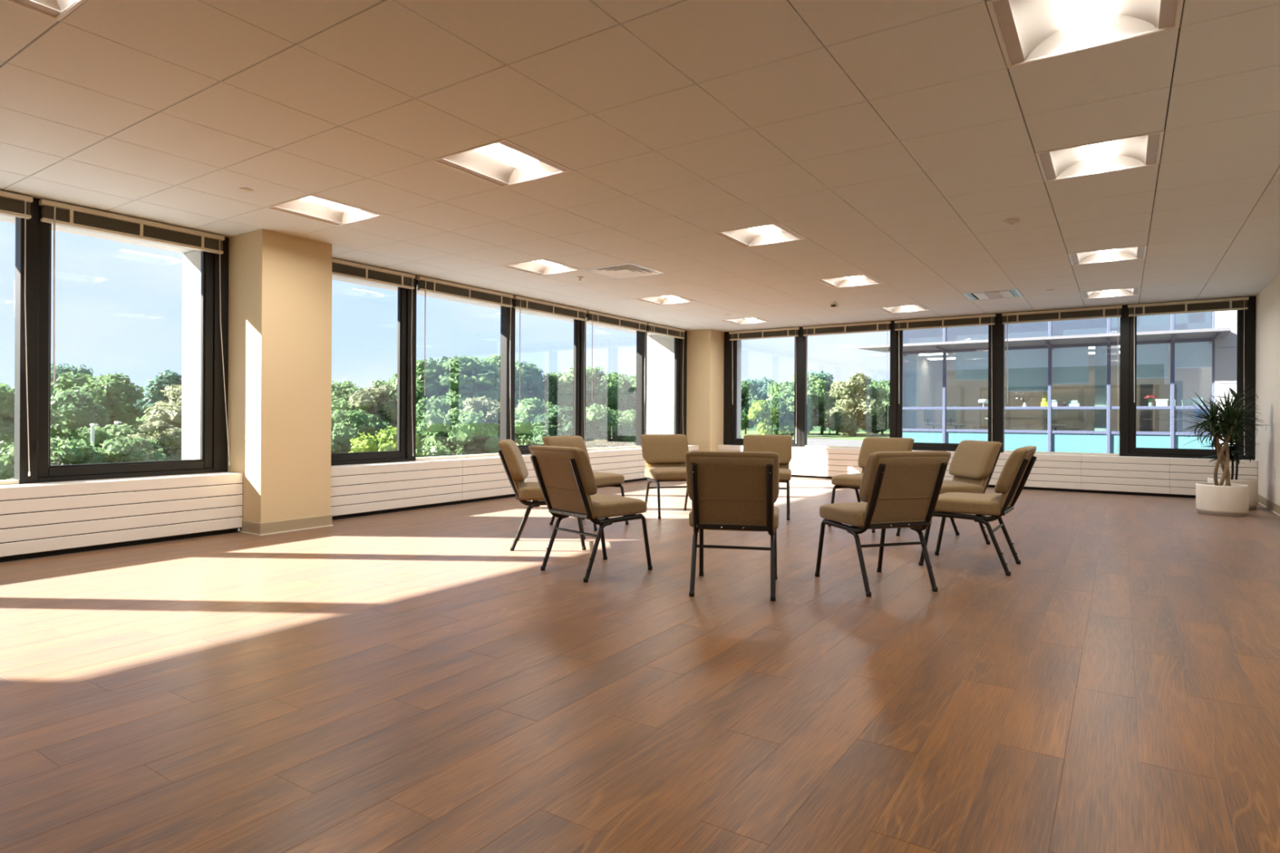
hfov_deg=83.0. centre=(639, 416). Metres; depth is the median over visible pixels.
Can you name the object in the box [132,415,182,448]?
tree
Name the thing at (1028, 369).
roller shade
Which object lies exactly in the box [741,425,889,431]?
wooded rise
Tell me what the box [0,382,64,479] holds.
tree
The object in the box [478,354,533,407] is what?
tree
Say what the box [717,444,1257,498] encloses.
radiator cover
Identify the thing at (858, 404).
tree
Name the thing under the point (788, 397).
tree
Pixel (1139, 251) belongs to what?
ceiling light
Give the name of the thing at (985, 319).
window blind
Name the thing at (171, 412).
tree
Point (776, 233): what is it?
ceiling light
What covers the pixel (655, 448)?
chair back
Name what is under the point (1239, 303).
window blind
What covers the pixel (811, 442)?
road
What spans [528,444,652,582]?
chair
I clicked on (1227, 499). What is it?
dracaena
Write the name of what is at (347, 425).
tree
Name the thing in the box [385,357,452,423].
tree
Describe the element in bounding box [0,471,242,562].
radiator cover
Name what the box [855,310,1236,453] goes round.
office building
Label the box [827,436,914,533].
chair
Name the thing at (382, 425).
tree
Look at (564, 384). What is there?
tree
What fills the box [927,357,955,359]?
ceiling light
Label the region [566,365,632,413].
tree
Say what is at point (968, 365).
roller shade
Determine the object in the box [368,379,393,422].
tree
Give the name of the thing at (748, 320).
ceiling light
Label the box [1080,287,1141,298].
ceiling light
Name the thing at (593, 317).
window blind
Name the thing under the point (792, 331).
window blind
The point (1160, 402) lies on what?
box
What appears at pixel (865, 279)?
ceiling light
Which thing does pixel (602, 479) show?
chair
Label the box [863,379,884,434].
tree
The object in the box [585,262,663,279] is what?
ceiling vent
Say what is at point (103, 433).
shrub
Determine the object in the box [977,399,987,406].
desk lamp
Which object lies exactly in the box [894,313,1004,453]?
window
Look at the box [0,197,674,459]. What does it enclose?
wall
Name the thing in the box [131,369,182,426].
tree
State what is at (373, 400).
tree
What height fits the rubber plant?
1.370 m
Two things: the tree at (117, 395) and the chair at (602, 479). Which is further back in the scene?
the tree at (117, 395)
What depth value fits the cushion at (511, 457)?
5.35 m
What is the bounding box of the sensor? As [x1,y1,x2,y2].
[830,302,838,307]
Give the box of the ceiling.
[0,0,1279,332]
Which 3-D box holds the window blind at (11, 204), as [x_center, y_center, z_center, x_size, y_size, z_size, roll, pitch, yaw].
[-4.710,-0.569,4.509,0.074,1.969,1.456,0,0,34]
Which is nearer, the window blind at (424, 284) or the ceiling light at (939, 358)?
the window blind at (424, 284)
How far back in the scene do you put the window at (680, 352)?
12.71 m
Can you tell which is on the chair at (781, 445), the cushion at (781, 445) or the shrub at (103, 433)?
the cushion at (781, 445)
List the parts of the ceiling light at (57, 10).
panel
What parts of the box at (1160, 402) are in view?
lid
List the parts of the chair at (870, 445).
leg, seat, leg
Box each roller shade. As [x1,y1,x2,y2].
[955,351,988,379]
[1006,348,1048,391]
[1052,346,1088,382]
[1136,343,1168,377]
[1174,342,1212,367]
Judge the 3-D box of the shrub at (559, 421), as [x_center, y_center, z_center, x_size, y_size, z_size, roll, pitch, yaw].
[-7.411,1.571,65.819,5.198,5.384,5.733,0,0,-13]
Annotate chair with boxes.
[497,439,586,551]
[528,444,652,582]
[542,435,628,530]
[640,434,688,519]
[684,450,779,600]
[742,434,791,519]
[814,450,951,597]
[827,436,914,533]
[896,440,1002,544]
[918,445,1036,576]
[924,405,942,428]
[946,405,965,429]
[1044,404,1066,430]
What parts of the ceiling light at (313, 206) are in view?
panel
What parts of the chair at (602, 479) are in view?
leg, seat, leg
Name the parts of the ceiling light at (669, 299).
panel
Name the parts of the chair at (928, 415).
backrest, seat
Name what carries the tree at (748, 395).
on the ground
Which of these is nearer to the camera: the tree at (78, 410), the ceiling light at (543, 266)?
the ceiling light at (543, 266)
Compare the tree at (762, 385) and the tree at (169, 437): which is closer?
the tree at (169, 437)
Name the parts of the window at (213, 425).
sill frame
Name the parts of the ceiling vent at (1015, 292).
plate, plate, plate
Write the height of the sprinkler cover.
0.012 m
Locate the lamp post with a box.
[89,423,98,447]
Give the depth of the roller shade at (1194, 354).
20.30 m
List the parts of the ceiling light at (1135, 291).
panel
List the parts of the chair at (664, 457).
leg, rail, leg, seat, panel, leg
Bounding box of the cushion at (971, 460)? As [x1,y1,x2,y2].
[948,440,1002,479]
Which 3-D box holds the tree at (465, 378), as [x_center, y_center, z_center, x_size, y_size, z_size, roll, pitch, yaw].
[-17.544,-0.988,73.470,9.255,10.606,11.268,0,0,23]
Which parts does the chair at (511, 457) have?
panel, rail, leg, leg, seat, leg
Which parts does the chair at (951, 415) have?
backrest, seat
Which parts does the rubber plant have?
pot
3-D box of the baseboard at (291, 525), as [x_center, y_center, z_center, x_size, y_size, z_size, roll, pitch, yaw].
[-3.100,0.929,6.343,0.358,0.100,0.666,0,0,34]
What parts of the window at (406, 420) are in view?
sill frame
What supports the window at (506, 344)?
in the wall at (660, 412)
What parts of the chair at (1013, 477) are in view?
leg, leg, seat, rail, leg, panel, leg, rail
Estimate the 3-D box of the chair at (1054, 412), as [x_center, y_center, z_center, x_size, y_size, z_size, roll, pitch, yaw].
[13.762,0.180,23.996,0.568,1.150,0.523,0,0,-25]
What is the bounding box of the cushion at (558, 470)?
[528,444,596,495]
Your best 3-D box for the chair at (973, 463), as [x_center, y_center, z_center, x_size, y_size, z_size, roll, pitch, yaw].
[2.521,0.602,5.926,0.657,0.811,0.504,0,0,-6]
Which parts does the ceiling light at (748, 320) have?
panel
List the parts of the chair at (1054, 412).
backrest, seat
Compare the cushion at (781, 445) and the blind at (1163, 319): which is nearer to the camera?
the cushion at (781, 445)
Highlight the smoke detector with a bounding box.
[1003,218,1019,225]
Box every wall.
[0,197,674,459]
[726,296,1247,438]
[1255,274,1279,505]
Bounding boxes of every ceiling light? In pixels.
[3,0,86,21]
[265,193,386,226]
[431,138,573,187]
[500,258,582,275]
[635,294,696,305]
[711,222,807,247]
[720,317,769,324]
[815,274,884,288]
[875,304,931,313]
[919,352,942,355]
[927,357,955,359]
[986,0,1183,68]
[1035,130,1164,182]
[1067,244,1146,265]
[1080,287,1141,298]
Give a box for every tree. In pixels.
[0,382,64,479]
[50,362,94,414]
[50,371,144,437]
[50,388,111,462]
[122,420,182,460]
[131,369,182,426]
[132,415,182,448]
[142,384,182,453]
[331,379,364,413]
[331,408,378,453]
[346,383,397,427]
[360,413,391,445]
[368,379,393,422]
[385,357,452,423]
[415,396,464,452]
[416,355,516,425]
[435,355,457,365]
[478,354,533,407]
[515,359,560,406]
[515,396,557,444]
[541,370,589,409]
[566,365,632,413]
[593,374,635,411]
[608,409,635,447]
[614,372,635,406]
[741,376,775,426]
[741,379,764,434]
[746,400,777,435]
[760,380,809,435]
[769,396,789,435]
[773,391,816,435]
[789,373,835,434]
[807,370,837,434]
[816,405,835,435]
[825,372,887,435]
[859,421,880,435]
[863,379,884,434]
[867,379,889,435]
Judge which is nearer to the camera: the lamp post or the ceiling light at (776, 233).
the ceiling light at (776, 233)
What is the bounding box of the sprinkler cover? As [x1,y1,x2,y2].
[239,187,253,192]
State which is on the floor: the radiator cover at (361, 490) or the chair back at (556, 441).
the radiator cover at (361, 490)
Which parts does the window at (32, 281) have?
sill frame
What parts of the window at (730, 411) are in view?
sill frame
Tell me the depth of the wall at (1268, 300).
8.19 m
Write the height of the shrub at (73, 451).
3.330 m
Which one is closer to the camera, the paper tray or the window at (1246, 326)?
the window at (1246, 326)
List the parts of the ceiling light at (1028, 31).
panel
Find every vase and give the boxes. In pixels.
[1015,391,1035,406]
[1144,394,1156,406]
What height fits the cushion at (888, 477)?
0.296 m
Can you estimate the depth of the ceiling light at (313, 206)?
5.55 m
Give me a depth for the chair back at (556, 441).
6.79 m
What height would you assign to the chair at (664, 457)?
0.811 m
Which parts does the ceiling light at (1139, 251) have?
panel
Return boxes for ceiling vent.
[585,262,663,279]
[963,288,1022,300]
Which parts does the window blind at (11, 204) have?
rail, head rail, pull cord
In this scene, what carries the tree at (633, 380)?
on the ground
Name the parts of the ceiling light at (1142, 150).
panel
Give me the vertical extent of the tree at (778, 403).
9.071 m
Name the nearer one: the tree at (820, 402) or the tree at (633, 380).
the tree at (633, 380)
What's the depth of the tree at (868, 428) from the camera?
176.37 m
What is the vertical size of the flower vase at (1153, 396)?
0.405 m
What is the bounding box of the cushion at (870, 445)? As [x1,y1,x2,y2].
[857,436,914,468]
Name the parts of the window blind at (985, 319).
rail, head rail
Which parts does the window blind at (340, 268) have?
rail, head rail, pull cord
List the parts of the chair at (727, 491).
leg, rail, leg, panel, seat, rail, leg, leg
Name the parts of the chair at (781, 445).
panel, seat, leg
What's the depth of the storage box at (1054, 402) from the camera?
22.20 m
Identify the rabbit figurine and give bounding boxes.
[1040,394,1047,406]
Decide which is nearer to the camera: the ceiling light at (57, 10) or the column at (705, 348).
the ceiling light at (57, 10)
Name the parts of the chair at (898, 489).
leg, rail, leg, seat, leg, panel, leg, rail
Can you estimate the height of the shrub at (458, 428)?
5.301 m
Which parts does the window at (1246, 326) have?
sill frame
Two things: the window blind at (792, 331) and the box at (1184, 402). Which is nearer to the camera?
the window blind at (792, 331)
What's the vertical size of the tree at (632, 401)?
9.842 m
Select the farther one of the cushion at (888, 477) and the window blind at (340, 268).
the window blind at (340, 268)
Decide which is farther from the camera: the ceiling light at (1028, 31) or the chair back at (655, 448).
the chair back at (655, 448)
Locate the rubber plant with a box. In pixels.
[1199,387,1260,510]
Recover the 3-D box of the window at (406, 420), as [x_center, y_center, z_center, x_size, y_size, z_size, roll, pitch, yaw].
[-2.874,-0.531,7.405,0.145,2.044,1.370,0,0,34]
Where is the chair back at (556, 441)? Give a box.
[542,435,590,462]
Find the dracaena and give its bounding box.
[1173,383,1269,516]
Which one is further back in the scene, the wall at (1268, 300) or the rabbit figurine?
the rabbit figurine
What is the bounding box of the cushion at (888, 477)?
[858,450,951,502]
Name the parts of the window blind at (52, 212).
head rail, rail, pull cord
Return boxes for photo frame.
[1190,397,1202,405]
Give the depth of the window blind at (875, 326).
11.75 m
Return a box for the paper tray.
[1067,400,1078,403]
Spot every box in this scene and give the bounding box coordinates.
[1051,400,1059,406]
[1155,399,1168,406]
[1181,400,1194,405]
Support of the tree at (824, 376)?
on the ground
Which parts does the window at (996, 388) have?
sill frame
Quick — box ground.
[5,431,889,479]
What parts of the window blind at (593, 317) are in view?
head rail, rail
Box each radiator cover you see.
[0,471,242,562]
[330,444,698,519]
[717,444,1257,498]
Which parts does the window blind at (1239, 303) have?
rail, head rail, pull cord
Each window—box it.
[0,197,39,484]
[35,199,228,483]
[331,275,416,466]
[415,275,512,461]
[511,295,586,454]
[586,313,645,450]
[644,326,687,435]
[723,326,807,447]
[804,320,897,448]
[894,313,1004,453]
[1003,304,1129,456]
[1127,296,1256,460]
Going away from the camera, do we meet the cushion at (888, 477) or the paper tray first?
the cushion at (888, 477)
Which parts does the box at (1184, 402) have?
lid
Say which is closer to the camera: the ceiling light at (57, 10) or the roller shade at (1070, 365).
the ceiling light at (57, 10)
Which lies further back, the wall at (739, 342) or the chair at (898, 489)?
the wall at (739, 342)
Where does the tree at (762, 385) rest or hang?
on the ground
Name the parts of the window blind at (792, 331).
head rail, rail, pull cord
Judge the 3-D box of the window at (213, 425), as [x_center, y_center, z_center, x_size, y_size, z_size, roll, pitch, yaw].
[-3.979,-0.537,5.745,0.145,2.044,1.338,0,0,34]
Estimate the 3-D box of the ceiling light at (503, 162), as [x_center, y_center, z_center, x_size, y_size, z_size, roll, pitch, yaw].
[-0.840,-1.595,4.446,0.606,0.103,0.606,0,0,34]
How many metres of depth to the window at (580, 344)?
10.35 m
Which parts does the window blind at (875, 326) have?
rail, head rail, pull cord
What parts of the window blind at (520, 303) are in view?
head rail, rail, pull cord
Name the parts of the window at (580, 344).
sill frame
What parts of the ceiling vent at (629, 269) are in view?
blade, plate, blade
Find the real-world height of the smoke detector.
0.032 m
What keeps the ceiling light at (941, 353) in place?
attached to the office building
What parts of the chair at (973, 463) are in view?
leg, seat, panel, leg, rail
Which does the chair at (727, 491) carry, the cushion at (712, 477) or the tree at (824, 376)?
the cushion at (712, 477)
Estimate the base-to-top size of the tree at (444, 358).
10.999 m
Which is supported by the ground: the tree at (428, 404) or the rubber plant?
the tree at (428, 404)
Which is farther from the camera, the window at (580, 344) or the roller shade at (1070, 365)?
the roller shade at (1070, 365)
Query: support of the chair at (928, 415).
on the office building
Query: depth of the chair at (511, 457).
5.35 m
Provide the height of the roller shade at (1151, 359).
0.984 m
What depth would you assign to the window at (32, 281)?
5.13 m
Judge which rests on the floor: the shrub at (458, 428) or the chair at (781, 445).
the chair at (781, 445)
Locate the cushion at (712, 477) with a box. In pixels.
[684,450,779,502]
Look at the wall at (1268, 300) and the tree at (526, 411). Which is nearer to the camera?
the wall at (1268, 300)
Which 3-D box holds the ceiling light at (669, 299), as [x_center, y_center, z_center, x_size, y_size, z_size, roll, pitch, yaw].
[0.341,-1.589,9.523,0.606,0.103,0.606,0,0,34]
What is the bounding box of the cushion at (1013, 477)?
[994,445,1036,493]
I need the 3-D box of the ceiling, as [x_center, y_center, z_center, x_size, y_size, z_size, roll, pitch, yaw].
[0.045,-1.641,4.643,7.955,0.200,15.770,0,0,34]
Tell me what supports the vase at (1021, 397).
on the office building
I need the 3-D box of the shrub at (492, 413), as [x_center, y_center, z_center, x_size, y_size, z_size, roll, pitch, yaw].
[-12.496,1.361,58.413,5.429,6.152,5.370,0,0,36]
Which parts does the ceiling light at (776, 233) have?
panel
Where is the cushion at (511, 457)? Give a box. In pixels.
[497,439,528,480]
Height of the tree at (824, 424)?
7.386 m
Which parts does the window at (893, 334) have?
sill frame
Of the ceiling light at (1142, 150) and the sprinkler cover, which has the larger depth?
the sprinkler cover
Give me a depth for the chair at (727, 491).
3.96 m
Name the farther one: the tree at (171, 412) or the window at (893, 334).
the tree at (171, 412)
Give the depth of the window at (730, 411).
12.95 m
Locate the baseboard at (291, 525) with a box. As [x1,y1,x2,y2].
[239,514,333,535]
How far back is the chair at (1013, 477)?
4.70 m
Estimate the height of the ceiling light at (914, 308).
0.103 m
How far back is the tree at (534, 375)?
80.69 m
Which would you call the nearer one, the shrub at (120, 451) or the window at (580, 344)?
the window at (580, 344)
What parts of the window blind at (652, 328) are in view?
rail, head rail, pull cord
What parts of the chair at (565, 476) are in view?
rail, leg, panel, leg, seat, leg, rail, leg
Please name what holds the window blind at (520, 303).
attached to the window at (580, 344)
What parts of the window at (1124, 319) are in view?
sill frame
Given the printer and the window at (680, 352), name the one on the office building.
the printer
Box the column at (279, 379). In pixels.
[227,228,332,523]
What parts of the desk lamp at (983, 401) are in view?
lamp shade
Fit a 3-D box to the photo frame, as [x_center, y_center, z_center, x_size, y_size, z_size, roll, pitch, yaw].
[15.667,-0.395,20.360,0.280,0.320,0.033,0,0,34]
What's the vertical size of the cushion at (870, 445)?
0.296 m
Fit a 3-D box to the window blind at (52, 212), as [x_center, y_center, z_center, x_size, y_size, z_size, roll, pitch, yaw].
[-3.913,-0.565,5.706,0.074,1.969,1.323,0,0,34]
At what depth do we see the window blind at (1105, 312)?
10.07 m
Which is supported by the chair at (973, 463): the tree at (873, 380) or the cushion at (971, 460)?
the cushion at (971, 460)
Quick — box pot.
[1195,482,1248,516]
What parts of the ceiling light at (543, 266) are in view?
panel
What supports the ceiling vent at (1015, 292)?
in the ceiling
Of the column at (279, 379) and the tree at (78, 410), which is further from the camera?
the tree at (78, 410)
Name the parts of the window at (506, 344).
sill frame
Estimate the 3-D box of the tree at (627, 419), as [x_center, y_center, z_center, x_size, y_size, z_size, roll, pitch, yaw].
[-1.435,1.729,74.129,5.457,5.119,5.509,0,0,20]
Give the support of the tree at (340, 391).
on the ground
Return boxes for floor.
[0,476,1279,852]
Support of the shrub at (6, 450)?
on the ground
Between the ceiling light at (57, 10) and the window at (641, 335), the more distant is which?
the window at (641, 335)
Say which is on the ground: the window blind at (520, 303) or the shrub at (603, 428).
the shrub at (603, 428)
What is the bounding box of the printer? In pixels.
[1066,400,1079,406]
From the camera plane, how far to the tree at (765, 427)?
145.61 m
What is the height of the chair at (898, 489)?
0.811 m
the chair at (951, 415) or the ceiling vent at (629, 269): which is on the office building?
the chair at (951, 415)
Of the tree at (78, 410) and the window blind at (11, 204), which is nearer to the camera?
the window blind at (11, 204)
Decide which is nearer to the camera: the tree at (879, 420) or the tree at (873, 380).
the tree at (879, 420)
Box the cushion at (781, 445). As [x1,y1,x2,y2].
[742,434,791,463]
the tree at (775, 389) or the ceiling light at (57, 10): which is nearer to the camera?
the ceiling light at (57, 10)
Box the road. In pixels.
[741,437,862,446]
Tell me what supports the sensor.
attached to the ceiling
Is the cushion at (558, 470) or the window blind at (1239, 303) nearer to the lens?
the cushion at (558, 470)
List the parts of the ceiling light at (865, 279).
panel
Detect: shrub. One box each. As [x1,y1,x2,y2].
[0,440,53,479]
[50,438,115,465]
[58,423,141,460]
[74,435,165,464]
[348,426,426,457]
[416,407,500,457]
[453,395,519,454]
[530,404,589,444]
[585,403,635,448]
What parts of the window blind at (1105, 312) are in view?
head rail, rail, pull cord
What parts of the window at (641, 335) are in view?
sill frame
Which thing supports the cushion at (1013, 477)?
on the chair at (1013, 477)
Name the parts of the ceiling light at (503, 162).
panel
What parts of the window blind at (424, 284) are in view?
head rail, rail, pull cord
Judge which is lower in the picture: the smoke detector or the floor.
the floor
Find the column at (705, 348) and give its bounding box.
[686,328,724,451]
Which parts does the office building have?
spandrel panel, spandrel panel, spandrel panel, spandrel panel, spandrel panel, spandrel panel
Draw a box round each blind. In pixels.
[0,190,32,475]
[38,199,230,465]
[332,257,415,456]
[416,275,513,432]
[512,295,586,443]
[586,311,647,434]
[645,323,684,424]
[728,327,799,443]
[803,320,891,437]
[894,314,995,404]
[1001,305,1121,452]
[1111,314,1169,327]
[1128,297,1248,455]
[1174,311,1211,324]
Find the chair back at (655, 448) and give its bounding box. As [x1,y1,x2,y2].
[640,434,688,462]
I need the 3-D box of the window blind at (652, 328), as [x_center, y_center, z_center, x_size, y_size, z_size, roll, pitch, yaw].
[0.441,-0.542,12.246,0.074,1.969,1.166,0,0,34]
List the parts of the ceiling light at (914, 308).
panel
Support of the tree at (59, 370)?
on the ground

